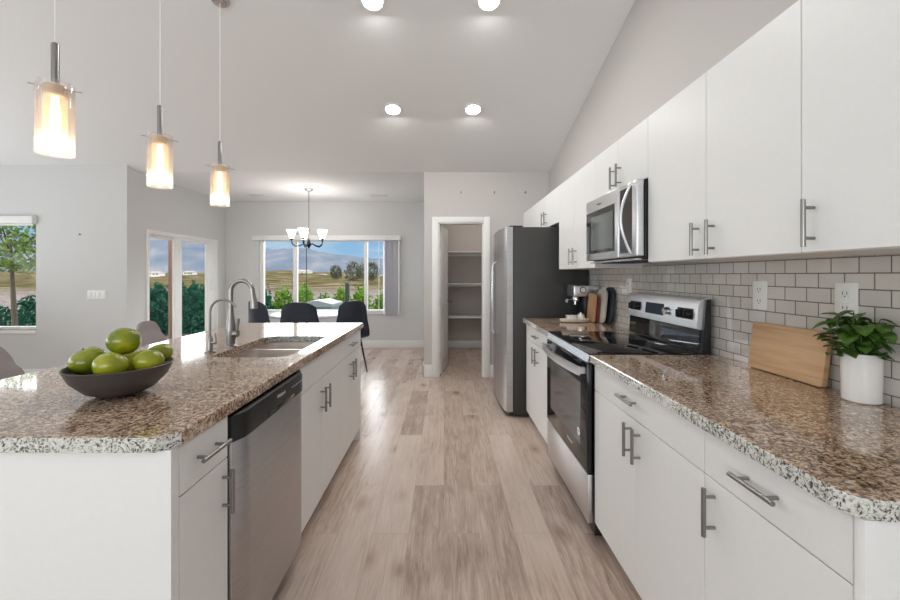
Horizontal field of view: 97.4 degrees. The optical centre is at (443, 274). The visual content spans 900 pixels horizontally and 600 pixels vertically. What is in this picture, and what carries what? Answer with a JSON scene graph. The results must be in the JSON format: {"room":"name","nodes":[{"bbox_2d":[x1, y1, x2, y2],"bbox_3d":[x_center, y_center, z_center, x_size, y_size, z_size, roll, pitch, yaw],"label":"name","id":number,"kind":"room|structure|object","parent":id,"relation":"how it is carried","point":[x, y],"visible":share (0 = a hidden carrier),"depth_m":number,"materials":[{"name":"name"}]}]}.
{"room":"kitchen","nodes":[
{"label":"kitchen","id":0,"kind":"room"},
{"bbox_2d":[0,165,135,368],"bbox_3d":[-5.250,-0.030,4.930,2.700,2.660,0.140,0,0,0],"label":"wall","id":1,"kind":"structure","parent":0,"point":[97,203],"depth_m":4.86,"materials":[{"name":"paint"}]},
{"bbox_2d":[0,216,36,225],"bbox_3d":[-5.635,-0.662,4.824,1.270,0.115,0.068,0,0,0],"label":"roller shade","id":2,"kind":"object","parent":1,"relation":"attached to","point":[4,220],"visible":1,"depth_m":4.79,"materials":[{"name":"fabric"}]},
{"bbox_2d":[0,326,36,333],"bbox_3d":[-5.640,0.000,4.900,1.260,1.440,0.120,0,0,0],"label":"window sill","id":3,"kind":"structure","parent":1,"relation":"in","point":[3,329],"depth_m":4.86,"materials":[{"name":"paint"}]},
{"bbox_2d":[23,369,43,373],"bbox_3d":[-5.200,1.228,4.853,2.600,0.145,0.014,0,0,0],"label":"baseboard","id":4,"kind":"structure","parent":1,"relation":"attached to","point":[26,371],"depth_m":4.85,"materials":[{"name":"paint"}]},
{"bbox_2d":[87,290,105,298],"bbox_3d":[-4.264,0.239,4.853,0.221,0.098,0.012,0,0,0],"label":"switch plate","id":5,"kind":"object","parent":1,"relation":"attached to","point":[91,294],"visible":1,"depth_m":4.85,"materials":[{"name":"white plastic"}]},
{"bbox_2d":[136,171,224,327],"bbox_3d":[-3.960,-0.030,6.025,0.120,2.660,2.050,0,0,0],"label":"wall","id":6,"kind":"structure","parent":0,"point":[161,205],"depth_m":5.72,"materials":[{"name":"paint"}]},
{"bbox_2d":[146,229,217,338],"bbox_3d":[-3.931,0.350,5.980,0.139,1.900,1.620,0,0,0],"label":"door","id":7,"kind":"structure","parent":6,"relation":"in","point":[211,245],"depth_m":5.85,"materials":[{"name":"paint"}]},
{"bbox_2d":[0,0,634,201],"bbox_3d":[-2.570,-2.044,1.800,8.060,1.468,10.800,0,0,0],"label":"ceiling","id":8,"kind":"structure","parent":0,"point":[294,93],"depth_m":3.54,"materials":[{"name":"paint"}]},
{"bbox_2d":[27,0,81,142],"bbox_3d":[-1.560,-1.366,1.585,0.126,1.765,0.132,0,0,30],"label":"pendant light","id":9,"kind":"object","parent":8,"relation":"hanging from","point":[53,89],"visible":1,"depth_m":1.57,"materials":[{"name":"white glass"}]},
{"bbox_2d":[47,81,64,99],"bbox_3d":[-1.560,-0.740,1.585,0.066,0.052,0.066,0,0,0],"label":"socket","id":10,"kind":"object","parent":9,"relation":"attached to","point":[56,91],"depth_m":1.57,"materials":[{"name":"beige ceramic"}]},
{"bbox_2d":[141,0,178,177],"bbox_3d":[-1.560,-1.288,2.170,0.126,1.608,0.132,0,0,30],"label":"pendant light","id":11,"kind":"object","parent":8,"relation":"hanging from","point":[158,139],"visible":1,"depth_m":2.16,"materials":[{"name":"white glass"}]},
{"bbox_2d":[154,134,165,145],"bbox_3d":[-1.560,-0.740,2.170,0.066,0.052,0.066,0,0,0],"label":"socket","id":12,"kind":"object","parent":11,"relation":"attached to","point":[159,140],"depth_m":2.15,"materials":[{"name":"beige ceramic"}]},
{"bbox_2d":[208,0,233,197],"bbox_3d":[-1.560,-1.210,2.750,0.126,1.452,0.132,0,0,30],"label":"pendant light","id":13,"kind":"object","parent":8,"relation":"hanging from","point":[219,168],"visible":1,"depth_m":2.74,"materials":[{"name":"white glass"}]},
{"bbox_2d":[216,164,223,172],"bbox_3d":[-1.560,-0.740,2.750,0.066,0.052,0.066,0,0,0],"label":"socket","id":14,"kind":"object","parent":13,"relation":"attached to","point":[219,167],"depth_m":2.73,"materials":[{"name":"beige ceramic"}]},
{"bbox_2d":[246,194,268,196],"bbox_3d":[-3.060,-1.304,6.480,0.300,0.012,0.160,0,0,0],"label":"ceiling vent","id":15,"kind":"object","parent":8,"relation":"in","point":[250,195],"visible":1,"depth_m":6.45,"materials":[{"name":"paint"}]},
{"bbox_2d":[286,188,327,248],"bbox_3d":[-2.060,-0.855,5.997,0.622,0.909,0.599,0,0,0],"label":"chandelier","id":16,"kind":"object","parent":8,"relation":"hanging from","point":[303,232],"visible":1,"depth_m":5.92,"materials":[{"name":"white glass"}]},
{"bbox_2d":[359,0,385,12],"bbox_3d":[-0.500,-1.916,2.759,0.190,0.054,0.185,0,0,0],"label":"recessed light","id":17,"kind":"object","parent":8,"relation":"in","point":[372,6],"visible":1,"depth_m":2.79,"materials":[{"name":"paint"}]},
{"bbox_2d":[383,103,402,115],"bbox_3d":[-0.500,-1.620,3.864,0.190,0.054,0.185,0,0,0],"label":"recessed light","id":18,"kind":"object","parent":8,"relation":"in","point":[393,109],"visible":1,"depth_m":3.86,"materials":[{"name":"paint"}]},
{"bbox_2d":[463,103,482,115],"bbox_3d":[0.284,-1.620,3.864,0.190,0.054,0.185,0,0,0],"label":"recessed light","id":19,"kind":"object","parent":8,"relation":"in","point":[471,109],"visible":1,"depth_m":3.86,"materials":[{"name":"paint"}]},
{"bbox_2d":[475,0,502,12],"bbox_3d":[0.315,-1.916,2.759,0.190,0.054,0.185,0,0,0],"label":"recessed light","id":20,"kind":"object","parent":8,"relation":"in","point":[486,6],"visible":1,"depth_m":2.79,"materials":[{"name":"paint"}]},
{"bbox_2d":[225,202,423,339],"bbox_3d":[-1.282,-0.030,7.120,5.475,2.660,0.140,0,0,0],"label":"wall","id":21,"kind":"structure","parent":0,"point":[243,220],"depth_m":7.05,"materials":[{"name":"paint"}]},
{"bbox_2d":[260,241,382,313],"bbox_3d":[-2.055,0.025,7.080,2.510,1.350,0.120,0,0,0],"label":"window","id":22,"kind":"structure","parent":21,"relation":"in","point":[262,243],"depth_m":7.07,"materials":[{"name":"paint"}]},
{"bbox_2d":[252,235,400,314],"bbox_3d":[-2.072,0.000,6.994,2.615,1.400,0.108,0,0,0],"label":"vertical blind","id":23,"kind":"object","parent":22,"relation":"attached to","point":[391,243],"visible":1,"depth_m":6.97,"materials":[{"name":"paint"}]},
{"bbox_2d":[362,340,423,347],"bbox_3d":[-2.078,1.232,7.043,3.616,0.135,0.014,0,0,0],"label":"baseboard","id":24,"kind":"structure","parent":21,"relation":"attached to","point":[366,343],"depth_m":7.04,"materials":[{"name":"paint"}]},
{"bbox_2d":[448,341,481,347],"bbox_3d":[0.608,1.235,7.043,1.455,0.130,0.014,0,0,0],"label":"baseboard","id":25,"kind":"structure","parent":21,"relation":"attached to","point":[451,344],"depth_m":7.04,"materials":[{"name":"paint"}]},
{"bbox_2d":[272,348,641,599],"bbox_3d":[-2.500,1.350,1.825,8.000,0.100,10.650,0,0,0],"label":"floor","id":26,"kind":"structure","parent":0,"point":[444,493],"depth_m":2.20,"materials":[{"name":"brown wood"}]},
{"bbox_2d":[0,347,24,379],"bbox_3d":[-1.725,0.796,1.640,0.488,1.012,0.417,0,0,0],"label":"counter stool","id":27,"kind":"object","parent":26,"relation":"on","point":[8,367],"visible":0.08,"depth_m":1.74,"materials":[{"name":"grey fabric"}]},
{"bbox_2d":[136,321,166,346],"bbox_3d":[-1.745,0.803,2.620,0.488,0.997,0.417,0,0,0],"label":"counter stool","id":28,"kind":"object","parent":26,"relation":"on","point":[150,332],"visible":0.27,"depth_m":2.63,"materials":[{"name":"grey fabric"}]},
{"bbox_2d":[0,329,360,599],"bbox_3d":[-0.968,0.862,2.040,0.615,0.876,2.170,0,0,0],"label":"kitchen island","id":29,"kind":"object","parent":26,"relation":"on","point":[74,526],"visible":0.34,"depth_m":0.95,"materials":[{"name":"white wood"}]},
{"bbox_2d":[0,323,363,452],"bbox_3d":[-1.145,0.404,2.064,0.990,0.036,2.252,0,0,0],"label":"island countertop","id":30,"kind":"structure","parent":29,"relation":"on","point":[40,413],"depth_m":1.23,"materials":[{"name":"brown stone"}]},
{"bbox_2d":[59,357,173,397],"bbox_3d":[-1.052,0.338,1.285,0.289,0.096,0.289,0,0,0],"label":"fruit bowl","id":31,"kind":"object","parent":30,"relation":"on","point":[121,384],"visible":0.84,"depth_m":1.19,"materials":[{"name":"grey ceramic"}]},
{"bbox_2d":[68,346,106,374],"bbox_3d":[-1.141,0.276,1.269,0.099,0.090,0.098,0,0,23],"label":"apple","id":32,"kind":"object","parent":31,"relation":"in","point":[80,362],"visible":0.66,"depth_m":1.23,"materials":[{"name":"green food"}]},
{"bbox_2d":[91,352,128,374],"bbox_3d":[-1.022,0.280,1.212,0.091,0.086,0.087,0,0,20],"label":"apple","id":33,"kind":"object","parent":31,"relation":"in","point":[110,362],"visible":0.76,"depth_m":1.18,"materials":[{"name":"green food"}]},
{"bbox_2d":[123,350,139,370],"bbox_3d":[-1.077,0.296,1.358,0.088,0.079,0.088,0,0,21],"label":"apple","id":34,"kind":"object","parent":31,"relation":"in","point":[129,356],"visible":0.16,"depth_m":1.33,"materials":[{"name":"green food"}]},
{"bbox_2d":[105,328,140,354],"bbox_3d":[-1.046,0.216,1.292,0.087,0.089,0.091,0,0,26],"label":"apple","id":35,"kind":"object","parent":34,"relation":"on","point":[123,341],"visible":0.98,"depth_m":1.26,"materials":[{"name":"green food"}]},
{"bbox_2d":[132,349,164,369],"bbox_3d":[-0.957,0.279,1.278,0.086,0.077,0.085,0,0,-16],"label":"apple","id":36,"kind":"object","parent":31,"relation":"in","point":[143,359],"visible":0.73,"depth_m":1.25,"materials":[{"name":"green food"}]},
{"bbox_2d":[148,343,172,361],"bbox_3d":[-0.983,0.271,1.368,0.075,0.069,0.076,0,0,21],"label":"apple","id":37,"kind":"object","parent":31,"relation":"in","point":[165,349],"visible":0.59,"depth_m":1.35,"materials":[{"name":"green food"}]},
{"bbox_2d":[204,299,235,353],"bbox_3d":[-1.113,0.252,1.967,0.156,0.268,0.052,0,0,0],"label":"filter faucet","id":38,"kind":"object","parent":30,"relation":"on","point":[210,341],"visible":1,"depth_m":1.96,"materials":[{"name":"silver metal"}]},
{"bbox_2d":[224,278,257,347],"bbox_3d":[-1.093,0.202,2.130,0.178,0.368,0.064,0,0,0],"label":"kitchen faucet","id":39,"kind":"object","parent":30,"relation":"on","point":[231,329],"visible":0.99,"depth_m":2.12,"materials":[{"name":"silver metal"}]},
{"bbox_2d":[230,342,314,356],"bbox_3d":[-0.922,0.519,2.175,0.405,0.192,0.680,0,0,0],"label":"sink","id":40,"kind":"object","parent":30,"relation":"in","point":[271,349],"visible":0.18,"depth_m":2.25,"materials":[{"name":"silver metal"}]},
{"bbox_2d":[179,416,234,599],"bbox_3d":[-0.937,0.862,1.096,0.626,0.876,0.221,0,0,0],"label":"base cabinet","id":41,"kind":"object","parent":26,"relation":"on","point":[203,462],"visible":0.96,"depth_m":1.09,"materials":[{"name":"white wood"}]},
{"bbox_2d":[248,301,269,322],"bbox_3d":[-2.347,0.819,5.311,0.506,0.967,0.510,0,0,30],"label":"dining chair","id":42,"kind":"object","parent":26,"relation":"on","point":[260,315],"visible":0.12,"depth_m":5.07,"materials":[{"name":"black"}]},
{"bbox_2d":[226,370,302,599],"bbox_3d":[-0.934,0.866,1.510,0.612,0.868,0.592,0,0,0],"label":"dishwasher","id":43,"kind":"object","parent":26,"relation":"on","point":[264,451],"visible":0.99,"depth_m":1.40,"materials":[{"name":"silver metal"}]},
{"bbox_2d":[280,302,318,322],"bbox_3d":[-1.800,0.819,5.086,0.575,0.967,0.510,0,0,0],"label":"dining chair","id":44,"kind":"object","parent":26,"relation":"on","point":[293,312],"visible":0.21,"depth_m":4.86,"materials":[{"name":"black"}]},
{"bbox_2d":[268,309,337,318],"bbox_3d":[-1.950,0.928,5.800,1.240,0.743,1.240,0,0,0],"label":"dining table","id":45,"kind":"object","parent":26,"relation":"on","point":[322,313],"visible":0.17,"depth_m":5.57,"materials":[{"name":"white"}]},
{"bbox_2d":[299,344,338,532],"bbox_3d":[-0.937,0.865,2.151,0.626,0.870,0.677,0,0,0],"label":"base cabinet","id":46,"kind":"object","parent":26,"relation":"on","point":[320,376],"visible":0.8,"depth_m":2.06,"materials":[{"name":"white wood"}]},
{"bbox_2d":[339,330,359,464],"bbox_3d":[-0.937,0.862,2.796,0.626,0.876,0.607,0,0,0],"label":"base cabinet","id":47,"kind":"object","parent":26,"relation":"on","point":[349,348],"visible":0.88,"depth_m":2.73,"materials":[{"name":"white wood"}]},
{"bbox_2d":[336,301,369,371],"bbox_3d":[-1.275,0.819,5.340,0.476,0.967,0.510,0,0,-26],"label":"dining chair","id":48,"kind":"object","parent":26,"relation":"on","point":[349,311],"visible":0.45,"depth_m":5.14,"materials":[{"name":"black"}]},
{"bbox_2d":[526,324,547,444],"bbox_3d":[1.014,0.862,3.110,0.640,0.876,0.819,0,0,0],"label":"base cabinet","id":49,"kind":"object","parent":26,"relation":"on","point":[536,358],"visible":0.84,"depth_m":3.08,"materials":[{"name":"white wood"}]},
{"bbox_2d":[523,318,628,335],"bbox_3d":[1.017,0.404,3.125,0.618,0.036,0.850,0,0,0],"label":"countertop","id":50,"kind":"structure","parent":49,"relation":"on","point":[543,325],"depth_m":2.99,"materials":[{"name":"brown stone"}]},
{"bbox_2d":[560,318,588,322],"bbox_3d":[1.065,0.371,3.225,0.242,0.028,0.116,0,0,0],"label":"serving tray","id":51,"kind":"object","parent":50,"relation":"on","point":[565,320],"visible":0.94,"depth_m":3.18,"materials":[{"name":"beige ceramic"}]},
{"bbox_2d":[565,285,598,317],"bbox_3d":[1.185,0.236,3.443,0.273,0.297,0.208,0,0,0],"label":"espresso machine","id":52,"kind":"object","parent":50,"relation":"on","point":[579,293],"visible":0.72,"depth_m":3.36,"materials":[{"name":"silver plastic"}]},
{"bbox_2d":[587,293,596,322],"bbox_3d":[1.215,0.268,3.250,0.034,0.235,0.160,0,0,0],"label":"cutting board","id":53,"kind":"object","parent":50,"relation":"on","point":[592,297],"visible":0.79,"depth_m":3.23,"materials":[{"name":"brown wood"}]},
{"bbox_2d":[595,298,599,322],"bbox_3d":[1.234,0.286,3.230,0.024,0.200,0.140,0,0,0],"label":"cutting board","id":54,"kind":"object","parent":50,"relation":"on","point":[598,300],"visible":0.42,"depth_m":3.17,"materials":[{"name":"red"}]},
{"bbox_2d":[597,289,607,322],"bbox_3d":[1.263,0.248,3.170,0.038,0.275,0.180,0,0,0],"label":"cutting board","id":55,"kind":"object","parent":50,"relation":"on","point":[602,294],"visible":0.83,"depth_m":3.13,"materials":[{"name":"beige stone"}]},
{"bbox_2d":[604,287,614,323],"bbox_3d":[1.298,0.241,3.120,0.040,0.289,0.200,0,0,0],"label":"cutting board","id":56,"kind":"object","parent":50,"relation":"on","point":[611,292],"visible":0.74,"depth_m":3.07,"materials":[{"name":"black plastic"}]},
{"bbox_2d":[491,226,587,415],"bbox_3d":[0.900,0.423,4.055,0.820,1.751,0.910,0,0,0],"label":"refrigerator","id":57,"kind":"object","parent":26,"relation":"on","point":[528,281],"visible":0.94,"depth_m":3.60,"materials":[{"name":"grey metal"}]},
{"bbox_2d":[542,292,710,535],"bbox_3d":[0.966,0.707,2.308,0.673,1.186,0.764,0,0,0],"label":"range","id":58,"kind":"object","parent":26,"relation":"on","point":[660,324],"visible":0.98,"depth_m":2.15,"materials":[{"name":"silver metal"}]},
{"bbox_2d":[549,331,706,354],"bbox_3d":[0.999,0.387,2.308,0.573,0.008,0.763,0,0,0],"label":"cooktop","id":59,"kind":"object","parent":58,"relation":"in","point":[581,342],"depth_m":2.20,"materials":[{"name":"black glass"}]},
{"bbox_2d":[595,365,705,599],"bbox_3d":[1.014,0.862,1.512,0.640,0.876,0.806,0,0,0],"label":"base cabinet","id":60,"kind":"object","parent":26,"relation":"on","point":[650,473],"visible":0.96,"depth_m":1.40,"materials":[{"name":"white wood"}]},
{"bbox_2d":[701,431,899,599],"bbox_3d":[1.014,0.862,0.894,0.640,0.876,0.427,0,0,0],"label":"base cabinet","id":61,"kind":"object","parent":26,"relation":"on","point":[767,537],"depth_m":0.86,"materials":[{"name":"white wood"}]},
{"bbox_2d":[590,355,899,521],"bbox_3d":[1.017,0.404,1.294,0.618,0.036,1.238,0,0,0],"label":"countertop","id":62,"kind":"structure","parent":61,"relation":"on","point":[845,454],"depth_m":1.04,"materials":[{"name":"brown stone"}]},
{"bbox_2d":[748,322,832,387],"bbox_3d":[1.302,0.290,1.504,0.040,0.190,0.328,0,0,0],"label":"cutting board","id":63,"kind":"object","parent":62,"relation":"on","point":[794,353],"visible":0.87,"depth_m":1.47,"materials":[{"name":"brown wood"}]},
{"bbox_2d":[811,310,897,404],"bbox_3d":[1.246,0.247,1.222,0.156,0.277,0.197,0,0,0],"label":"potted plant","id":64,"kind":"object","parent":62,"relation":"on","point":[861,362],"visible":1,"depth_m":1.18,"materials":[{"name":"green plant"}]},
{"bbox_2d":[440,225,481,340],"bbox_3d":[0.600,-0.005,6.100,1.471,2.610,1.898,0,0,0],"label":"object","id":65,"kind":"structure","parent":0,"point":[461,269],"depth_m":7.04,"materials":[{"name":"paint"}]},
{"bbox_2d":[448,251,481,255],"bbox_3d":[0.600,-0.367,6.846,1.460,0.065,0.392,0,0,0],"label":"shelf","id":66,"kind":"object","parent":65,"relation":"attached to","point":[450,253],"visible":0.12,"depth_m":6.98,"materials":[{"name":"paint"}]},
{"bbox_2d":[448,283,481,286],"bbox_3d":[0.600,0.177,6.846,1.460,0.065,0.392,0,0,0],"label":"shelf","id":67,"kind":"object","parent":65,"relation":"attached to","point":[449,284],"visible":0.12,"depth_m":6.88,"materials":[{"name":"paint"}]},
{"bbox_2d":[448,315,481,318],"bbox_3d":[0.600,0.743,6.846,1.460,0.065,0.392,0,0,0],"label":"shelf","id":68,"kind":"object","parent":65,"relation":"attached to","point":[449,316],"visible":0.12,"depth_m":6.84,"materials":[{"name":"paint"}]},
{"bbox_2d":[424,172,548,376],"bbox_3d":[0.539,-0.030,5.090,1.591,2.660,0.120,0,0,0],"label":"wall","id":69,"kind":"structure","parent":0,"point":[506,207],"depth_m":5.03,"materials":[{"name":"paint"}]},
{"bbox_2d":[423,365,431,376],"bbox_3d":[-0.211,1.220,5.022,0.118,0.160,0.016,0,0,0],"label":"baseboard","id":70,"kind":"structure","parent":69,"relation":"attached to","point":[427,372],"depth_m":5.01,"materials":[{"name":"paint"}]},
{"bbox_2d":[440,226,451,373],"bbox_3d":[0.021,0.322,5.398,0.162,1.933,0.554,0,0,3],"label":"door","id":71,"kind":"structure","parent":69,"relation":"in","point":[444,300],"depth_m":5.30,"materials":[{"name":"paint"}]},
{"bbox_2d":[432,217,489,376],"bbox_3d":[0.218,0.280,5.080,0.740,2.040,0.140,0,0,0],"label":"trim","id":72,"kind":"structure","parent":69,"relation":"attached to","point":[484,221],"depth_m":5.01,"materials":[{"name":"paint"}]},
{"bbox_2d":[549,0,899,407],"bbox_3d":[1.395,-0.729,1.850,0.120,4.058,10.700,0,0,0],"label":"wall","id":73,"kind":"structure","parent":0,"point":[661,47],"depth_m":2.54,"materials":[{"name":"paint"}]},
{"bbox_2d":[523,205,534,226],"bbox_3d":[1.172,-0.625,4.710,0.324,0.320,0.638,0,0,0],"label":"upper cabinet","id":74,"kind":"object","parent":73,"relation":"attached to","point":[529,215],"visible":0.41,"depth_m":4.67,"materials":[{"name":"white wood"}]},
{"bbox_2d":[535,186,558,226],"bbox_3d":[1.154,-0.625,3.929,0.360,0.320,0.920,0,0,0],"label":"upper cabinet","id":75,"kind":"object","parent":73,"relation":"attached to","point":[547,208],"visible":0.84,"depth_m":3.82,"materials":[{"name":"white wood"}]},
{"bbox_2d":[559,158,642,269],"bbox_3d":[1.154,-0.416,3.055,0.360,0.738,0.826,0,0,0],"label":"upper cabinet","id":76,"kind":"object","parent":73,"relation":"attached to","point":[578,190],"visible":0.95,"depth_m":3.01,"materials":[{"name":"white wood"}]},
{"bbox_2d":[595,117,647,198],"bbox_3d":[1.154,-0.633,2.299,0.360,0.303,0.685,0,0,0],"label":"upper cabinet","id":77,"kind":"object","parent":73,"relation":"attached to","point":[625,161],"visible":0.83,"depth_m":2.22,"materials":[{"name":"white wood"}]},
{"bbox_2d":[586,179,655,263],"bbox_3d":[1.109,-0.276,2.299,0.445,0.407,0.678,0,0,0],"label":"microwave","id":78,"kind":"object","parent":77,"relation":"attached to","point":[616,220],"visible":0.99,"depth_m":2.16,"materials":[{"name":"silver metal"}]},
{"bbox_2d":[626,278,631,294],"bbox_3d":[1.323,0.085,2.830,0.008,0.120,0.074,0,0,0],"label":"wall outlet","id":79,"kind":"object","parent":73,"relation":"attached to","point":[628,281],"visible":0.92,"depth_m":2.82,"materials":[{"name":"white plastic"}]},
{"bbox_2d":[590,254,899,406],"bbox_3d":[1.331,0.162,2.135,0.008,0.448,2.920,0,0,0],"label":"backsplash","id":80,"kind":"structure","parent":73,"relation":"attached to","point":[800,290],"depth_m":1.56,"materials":[{"name":"tile"}]},
{"bbox_2d":[753,281,767,309],"bbox_3d":[1.323,0.085,1.655,0.008,0.120,0.074,0,0,0],"label":"wall outlet","id":81,"kind":"object","parent":73,"relation":"attached to","point":[760,288],"visible":1,"depth_m":1.65,"materials":[{"name":"white plastic"}]},
{"bbox_2d":[648,0,899,261],"bbox_3d":[1.154,-0.423,1.537,0.360,0.723,0.838,0,0,0],"label":"upper cabinet","id":82,"kind":"object","parent":73,"relation":"attached to","point":[725,152],"visible":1,"depth_m":1.37,"materials":[{"name":"white wood"}]},
{"bbox_2d":[835,282,858,319],"bbox_3d":[1.323,0.085,1.300,0.008,0.120,0.074,0,0,0],"label":"wall outlet","id":83,"kind":"object","parent":73,"relation":"attached to","point":[846,294],"visible":0.8,"depth_m":1.29,"materials":[{"name":"white plastic"}]},
{"bbox_2d":[840,289,849,298],"bbox_3d":[1.320,0.061,1.300,0.002,0.032,0.034,0,0,0],"label":"socket","id":84,"kind":"object","parent":83,"relation":"attached to","point":[844,293],"depth_m":1.30,"materials":[{"name":"grey plastic"}]},
{"bbox_2d":[840,303,849,311],"bbox_3d":[1.320,0.109,1.300,0.002,0.032,0.034,0,0,0],"label":"socket","id":85,"kind":"object","parent":83,"relation":"attached to","point":[843,306],"depth_m":1.30,"materials":[{"name":"grey plastic"}]},
{"bbox_2d":[800,0,899,252],"bbox_3d":[1.154,-0.423,0.909,0.360,0.723,0.417,0,0,0],"label":"upper cabinet","id":86,"kind":"object","parent":73,"relation":"attached to","point":[850,201],"visible":1,"depth_m":0.98,"materials":[{"name":"white wood"}]},
{"label":"outside","id":87,"kind":"structure","parent":0,"visible":0},
{"bbox_2d":[0,270,382,338],"bbox_3d":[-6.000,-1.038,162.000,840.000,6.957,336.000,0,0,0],"label":"ground","id":88,"kind":"structure","parent":87,"point":[25,284],"depth_m":88.03,"materials":[{"name":"green plant"}]},
{"bbox_2d":[0,306,10,325],"bbox_3d":[-9.744,1.023,8.593,0.671,0.924,0.695,0,0,0],"label":"shrub","id":89,"kind":"object","parent":88,"relation":"on","point":[2,315],"visible":0.32,"depth_m":8.61,"materials":[{"name":"green plant"}]},
{"bbox_2d":[6,294,35,325],"bbox_3d":[-9.060,0.953,8.616,0.616,1.058,0.675,0,0,38],"label":"shrub","id":90,"kind":"object","parent":88,"relation":"on","point":[28,307],"visible":0.41,"depth_m":8.51,"materials":[{"name":"green plant"}]},
{"bbox_2d":[150,272,164,276],"bbox_3d":[-132.608,-0.250,181.800,6.800,2.700,4.400,0,0,0],"label":"house","id":91,"kind":"structure","parent":88,"relation":"on","point":[152,274],"depth_m":180.02,"materials":[{"name":"grey paint"}]},
{"bbox_2d":[150,282,167,334],"bbox_3d":[-6.887,0.815,9.487,0.731,1.330,0.757,0,0,22],"label":"shrub","id":92,"kind":"object","parent":88,"relation":"on","point":[158,305],"visible":0.6,"depth_m":9.36,"materials":[{"name":"green plant"}]},
{"bbox_2d":[168,240,171,338],"bbox_3d":[-6.024,0.020,8.700,0.060,2.840,0.060,0,0,0],"label":"post","id":93,"kind":"object","parent":88,"relation":"on","point":[169,241],"visible":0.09,"depth_m":8.67,"materials":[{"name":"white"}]},
{"bbox_2d":[182,279,204,333],"bbox_3d":[-6.230,0.794,9.906,0.738,1.425,0.783,0,0,0],"label":"shrub","id":94,"kind":"object","parent":88,"relation":"on","point":[193,311],"visible":0.84,"depth_m":9.72,"materials":[{"name":"green plant"}]},
{"bbox_2d":[265,283,273,309],"bbox_3d":[-4.153,0.774,9.004,0.543,1.406,0.588,0,0,0],"label":"shrub","id":95,"kind":"object","parent":88,"relation":"on","point":[268,298],"visible":0.09,"depth_m":9.01,"materials":[{"name":"green plant"}]},
{"bbox_2d":[271,286,292,309],"bbox_3d":[-3.912,0.870,9.593,0.709,1.217,0.708,0,0,-28],"label":"shrub","id":96,"kind":"object","parent":88,"relation":"on","point":[284,298],"visible":0.28,"depth_m":9.51,"materials":[{"name":"green plant"}]},
{"bbox_2d":[298,283,314,302],"bbox_3d":[-3.743,0.829,10.509,0.744,1.266,0.786,0,0,-34],"label":"shrub","id":97,"kind":"object","parent":88,"relation":"on","point":[301,293],"visible":0.21,"depth_m":10.44,"materials":[{"name":"green plant"}]},
{"bbox_2d":[306,298,342,309],"bbox_3d":[-2.749,1.000,9.060,0.631,0.880,0.920,0,0,0],"label":"spa cover","id":98,"kind":"object","parent":88,"relation":"on","point":[328,303],"visible":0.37,"depth_m":8.62,"materials":[{"name":"grey"}]},
{"bbox_2d":[316,305,339,309],"bbox_3d":[-2.749,1.070,9.060,0.586,0.740,0.880,0,0,0],"label":"tub","id":99,"kind":"object","parent":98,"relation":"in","point":[336,307],"depth_m":8.62,"materials":[{"name":"grey"}]},
{"bbox_2d":[329,265,341,278],"bbox_3d":[-32.893,-0.739,119.950,4.064,4.892,4.105,0,0,0],"label":"tree","id":100,"kind":"object","parent":88,"relation":"on","point":[338,271],"visible":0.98,"depth_m":119.34,"materials":[{"name":"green plant"}]},
{"bbox_2d":[332,285,351,302],"bbox_3d":[-2.725,0.869,10.486,0.700,1.249,0.722,0,0,0],"label":"shrub","id":101,"kind":"object","parent":88,"relation":"on","point":[341,297],"visible":0.13,"depth_m":10.42,"materials":[{"name":"green plant"}]},
{"bbox_2d":[345,283,349,301],"bbox_3d":[-2.174,0.810,8.900,0.090,1.260,0.075,0,0,0],"label":"post","id":102,"kind":"object","parent":88,"relation":"on","point":[347,285],"visible":0.44,"depth_m":8.86,"materials":[{"name":"black"}]},
{"bbox_2d":[343,261,361,279],"bbox_3d":[-24.338,-0.780,105.135,4.936,6.015,4.817,0,0,0],"label":"tree","id":103,"kind":"object","parent":88,"relation":"on","point":[353,264],"visible":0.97,"depth_m":104.20,"materials":[{"name":"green plant"}]},
{"bbox_2d":[355,263,368,278],"bbox_3d":[-25.341,-0.829,120.144,5.199,5.949,4.815,0,0,0],"label":"tree","id":104,"kind":"object","parent":88,"relation":"on","point":[360,265],"visible":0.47,"depth_m":119.34,"materials":[{"name":"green plant"}]},
{"bbox_2d":[351,284,373,309],"bbox_3d":[-2.034,0.852,9.695,0.644,1.265,0.640,0,0,0],"label":"shrub","id":105,"kind":"object","parent":88,"relation":"on","point":[356,295],"visible":0.18,"depth_m":9.64,"materials":[{"name":"green plant"}]},
{"bbox_2d":[368,262,379,280],"bbox_3d":[-18.201,-0.883,99.940,4.088,5.180,4.132,0,0,0],"label":"tree","id":106,"kind":"object","parent":88,"relation":"on","point":[371,265],"visible":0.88,"depth_m":99.65,"materials":[{"name":"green plant"}]},
{"bbox_2d":[372,288,382,309],"bbox_3d":[-1.603,0.910,10.393,0.658,1.130,0.722,0,0,0],"label":"shrub","id":107,"kind":"object","parent":88,"relation":"on","point":[379,302],"visible":0.25,"depth_m":10.27,"materials":[{"name":"green plant"}]},
{"bbox_3d":[-3.800,1.380,6.750,10.400,0.100,3.700,0,0,0],"label":"patio","id":108,"kind":"object","parent":88,"relation":"on","visible":0},
{"bbox_2d":[0,224,35,325],"bbox_3d":[-7.933,0.049,7.210,2.102,2.786,1.619,0,0,0],"label":"tree","id":109,"kind":"object","parent":108,"relation":"on","point":[7,246],"visible":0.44,"depth_m":7.17,"materials":[{"name":"green plant"}]},
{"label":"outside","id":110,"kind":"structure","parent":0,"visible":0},
{"bbox_2d":[0,234,382,273],"bbox_3d":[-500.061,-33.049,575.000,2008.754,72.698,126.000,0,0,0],"label":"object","id":111,"kind":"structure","parent":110,"point":[193,254],"depth_m":567.65,"materials":[{"name":"blue"}]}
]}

